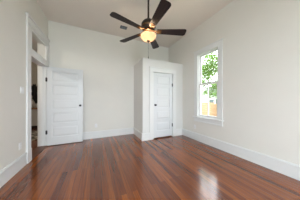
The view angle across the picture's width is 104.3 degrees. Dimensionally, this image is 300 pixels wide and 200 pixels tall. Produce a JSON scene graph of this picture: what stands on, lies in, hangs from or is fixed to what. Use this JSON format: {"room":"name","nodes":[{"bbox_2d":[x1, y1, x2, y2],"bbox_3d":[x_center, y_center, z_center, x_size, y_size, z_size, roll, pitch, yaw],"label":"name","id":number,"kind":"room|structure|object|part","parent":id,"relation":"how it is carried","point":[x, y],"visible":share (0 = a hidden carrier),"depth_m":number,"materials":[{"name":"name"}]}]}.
{"room":"empty bedroom","nodes":[
{"label":"empty bedroom","id":0,"kind":"room"},
{"bbox_2d":[0,0,47,170],"bbox_3d":[-2.190,-0.510,1.762,0.150,3.340,10.160,0,0,-25],"label":"wall","id":1,"kind":"structure","parent":0,"point":[12,12],"depth_m":1.80,"materials":[{"name":"paint"}]},
{"bbox_2d":[0,152,26,187],"bbox_3d":[-1.151,1.050,-0.264,0.030,0.220,5.290,0,0,-25],"label":"baseboard","id":2,"kind":"structure","parent":1,"relation":"attached to","point":[9,171],"depth_m":1.77,"materials":[{"name":"white paint"}]},
{"bbox_2d":[25,12,49,163],"bbox_3d":[-2.568,-0.230,2.605,0.215,2.780,1.129,0,0,-25],"label":"door frame","id":3,"kind":"structure","parent":1,"relation":"attached to","point":[31,56],"depth_m":2.81,"materials":[{"name":"white paint"}]},
{"bbox_2d":[31,27,46,61],"bbox_3d":[-2.516,-1.234,2.641,0.040,0.448,0.796,0,0,-25],"label":"window","id":4,"kind":"structure","parent":1,"relation":"in","point":[32,29],"depth_m":2.68,"materials":[{"name":"white paint"}]},
{"bbox_2d":[45,67,82,145],"bbox_3d":[-2.288,0.132,3.154,0.832,2.025,0.176,0,0,-25],"label":"door","id":5,"kind":"structure","parent":1,"relation":"in","point":[64,85],"depth_m":3.13,"materials":[{"name":"white paint"}]},
{"bbox_2d":[31,62,36,106],"bbox_3d":[-4.834,-0.510,2.552,3.980,3.340,6.500,0,0,-25],"label":"wall","id":6,"kind":"structure","parent":0,"point":[33,65],"depth_m":5.42,"materials":[{"name":"paint"}]},
{"bbox_2d":[48,20,168,131],"bbox_3d":[-0.956,-0.510,4.043,4.010,3.340,0.120,0,0,-25],"label":"wall","id":7,"kind":"structure","parent":0,"point":[107,63],"depth_m":3.72,"materials":[{"name":"paint"}]},
{"bbox_2d":[83,127,181,140],"bbox_3d":[-0.809,1.050,3.559,3.810,0.220,0.883,0,0,-25],"label":"baseboard","id":8,"kind":"structure","parent":7,"relation":"attached to","point":[114,132],"depth_m":3.74,"materials":[{"name":"white paint"}]},
{"bbox_2d":[32,0,232,51],"bbox_3d":[-2.177,-2.240,1.768,8.140,0.120,10.160,0,0,-25],"label":"ceiling","id":9,"kind":"structure","parent":0,"point":[94,15],"depth_m":2.94,"materials":[{"name":"paint"}]},
{"bbox_2d":[110,0,186,57],"bbox_3d":[-0.022,-1.475,2.069,1.334,1.410,1.299,0,0,-25],"label":"ceiling fan","id":10,"kind":"object","parent":9,"relation":"hanging from","point":[148,25],"visible":1,"depth_m":2.01,"materials":[{"name":"brown wood"}]},
{"bbox_3d":[-0.357,-1.260,1.844,0.535,0.008,0.156,0,11,-39],"label":"blade","id":11,"kind":"part","parent":10,"relation":"part of","materials":[{"name":"brown wood"}]},
{"bbox_3d":[-0.384,-1.260,2.340,0.535,0.008,0.156,0,11,33],"label":"blade","id":12,"kind":"part","parent":10,"relation":"part of","materials":[{"name":"brown wood"}]},
{"bbox_3d":[-0.029,-1.137,2.111,0.280,0.110,0.280,0,0,-25],"label":"lamp shade","id":13,"kind":"part","parent":10,"relation":"part of","materials":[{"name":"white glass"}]},
{"bbox_3d":[0.079,-1.260,2.519,0.156,0.008,0.535,-11,-3,15],"label":"blade","id":14,"kind":"part","parent":10,"relation":"part of","materials":[{"name":"brown wood"}]},
{"bbox_3d":[0.123,-1.260,1.717,0.156,0.008,0.535,12,-4,-21],"label":"blade","id":15,"kind":"part","parent":10,"relation":"part of","materials":[{"name":"brown wood"}]},
{"bbox_3d":[0.392,-1.260,2.134,0.535,0.008,0.156,0,-11,-3],"label":"blade","id":16,"kind":"part","parent":10,"relation":"part of","materials":[{"name":"brown wood"}]},
{"bbox_2d":[0,128,299,199],"bbox_3d":[-2.243,1.220,1.792,8.240,0.120,10.260,0,0,-25],"label":"floor","id":17,"kind":"structure","parent":0,"point":[121,167],"depth_m":1.84,"materials":[{"name":"brown wood"}]},
{"bbox_2d":[31,107,36,127],"bbox_3d":[-5.383,0.725,5.064,2.260,0.870,0.640,0,0,-25],"label":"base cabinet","id":18,"kind":"object","parent":17,"relation":"on","point":[33,109],"visible":0.02,"depth_m":4.97,"materials":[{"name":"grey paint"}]},
{"bbox_2d":[31,84,36,106],"bbox_3d":[-5.132,-0.243,5.249,0.333,1.066,0.331,0,0,-25],"label":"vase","id":19,"kind":"object","parent":18,"relation":"on","point":[33,87],"visible":0.73,"depth_m":5.15,"materials":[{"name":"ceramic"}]},
{"bbox_3d":[-5.024,0.745,4.935,0.530,0.570,0.018,0,0,-25],"label":"door","id":20,"kind":"part","parent":18,"relation":"part of","materials":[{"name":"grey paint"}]},
{"bbox_2d":[31,131,36,139],"bbox_3d":[-4.523,1.154,3.688,2.000,0.012,1.240,0,0,-21],"label":"rug","id":21,"kind":"object","parent":17,"relation":"on","point":[33,133],"visible":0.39,"depth_m":3.88,"materials":[{"name":"fabric"}]},
{"bbox_2d":[32,145,46,158],"bbox_3d":[-2.575,1.153,2.614,0.190,0.014,0.796,0,0,-25],"label":"threshold","id":22,"kind":"object","parent":17,"relation":"on","point":[36,151],"visible":0.47,"depth_m":2.70,"materials":[{"name":"brown wood"}]},
{"bbox_2d":[134,58,182,132],"bbox_3d":[0.274,-0.050,4.078,1.470,2.420,0.853,0,0,-25],"label":"wall","id":23,"kind":"structure","parent":0,"point":[141,68],"depth_m":3.63,"materials":[{"name":"paint"}]},
{"bbox_2d":[149,66,175,139],"bbox_3d":[0.407,0.066,3.707,0.980,2.188,0.132,0,0,-25],"label":"door frame","id":24,"kind":"structure","parent":23,"relation":"attached to","point":[152,69],"depth_m":3.59,"materials":[{"name":"white paint"}]},
{"bbox_2d":[154,72,172,137],"bbox_3d":[0.419,0.128,3.708,0.715,2.001,0.174,0,0,-25],"label":"door","id":25,"kind":"structure","parent":23,"relation":"in","point":[163,84],"depth_m":3.69,"materials":[{"name":"white paint"}]},
{"bbox_2d":[169,0,299,164],"bbox_3d":[2.207,-0.510,1.824,0.140,3.340,6.570,0,0,-25],"label":"wall","id":26,"kind":"structure","parent":0,"point":[261,41],"depth_m":2.17,"materials":[{"name":"paint"}]},
{"bbox_2d":[192,38,223,126],"bbox_3d":[1.573,-0.435,3.142,0.240,2.060,0.915,0,0,-25],"label":"window","id":27,"kind":"structure","parent":26,"relation":"in","point":[217,120],"depth_m":3.12,"materials":[{"name":"white paint"}]},
{"bbox_3d":[1.496,0.466,3.106,0.070,0.032,0.915,0,0,-25],"label":"sill","id":28,"kind":"part","parent":27,"relation":"part of","materials":[{"name":"white paint"}]},
{"bbox_3d":[1.571,-0.025,3.141,0.036,0.926,0.597,0,0,-25],"label":"sash","id":29,"kind":"part","parent":27,"relation":"part of","materials":[{"name":"glass"}]},
{"bbox_3d":[1.605,-0.883,3.157,0.036,0.866,0.597,0,0,-25],"label":"sash","id":30,"kind":"part","parent":27,"relation":"part of","materials":[{"name":"white paint"}]},
{"bbox_2d":[182,128,299,180],"bbox_3d":[2.276,1.050,1.474,0.030,0.220,5.557,0,0,-25],"label":"baseboard","id":31,"kind":"structure","parent":26,"relation":"attached to","point":[292,170],"depth_m":2.20,"materials":[{"name":"white paint"}]},
{"label":"outside","id":32,"kind":"structure","parent":0,"visible":0},
{"bbox_3d":[2.430,1.860,6.640,70.000,0.100,70.000,0,0,-25],"label":"ground","id":33,"kind":"structure","parent":32,"visible":0},
{"bbox_2d":[202,103,216,115],"bbox_3d":[3.788,0.992,7.061,0.317,1.777,12.003,0,0,-24],"label":"fence","id":34,"kind":"object","parent":33,"relation":"on","point":[212,107],"visible":0.09,"depth_m":7.29,"materials":[{"name":"brown wood"}]},
{"bbox_3d":[2.618,0.956,9.825,0.022,1.705,6.000,0,0,-25],"label":"board panel","id":35,"kind":"part","parent":34,"relation":"part of","materials":[{"name":"brown wood"}]},
{"bbox_3d":[4.957,1.018,4.285,0.100,1.725,5.980,0,0,-25],"label":"slat panel","id":36,"kind":"part","parent":34,"relation":"part of","materials":[{"name":"brown wood"}]},
{"bbox_2d":[202,88,216,103],"bbox_3d":[11.576,-0.390,19.595,7.300,4.400,14.600,0,0,-25],"label":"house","id":37,"kind":"structure","parent":33,"relation":"on","point":[204,100],"depth_m":18.00,"materials":[{"name":"white"}]},
{"bbox_2d":[202,51,217,102],"bbox_3d":[5.518,-2.353,12.320,7.262,8.333,5.780,0,0,7],"label":"tree","id":38,"kind":"object","parent":33,"relation":"on","point":[207,69],"visible":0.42,"depth_m":11.25,"materials":[{"name":"green plant"}]}
]}

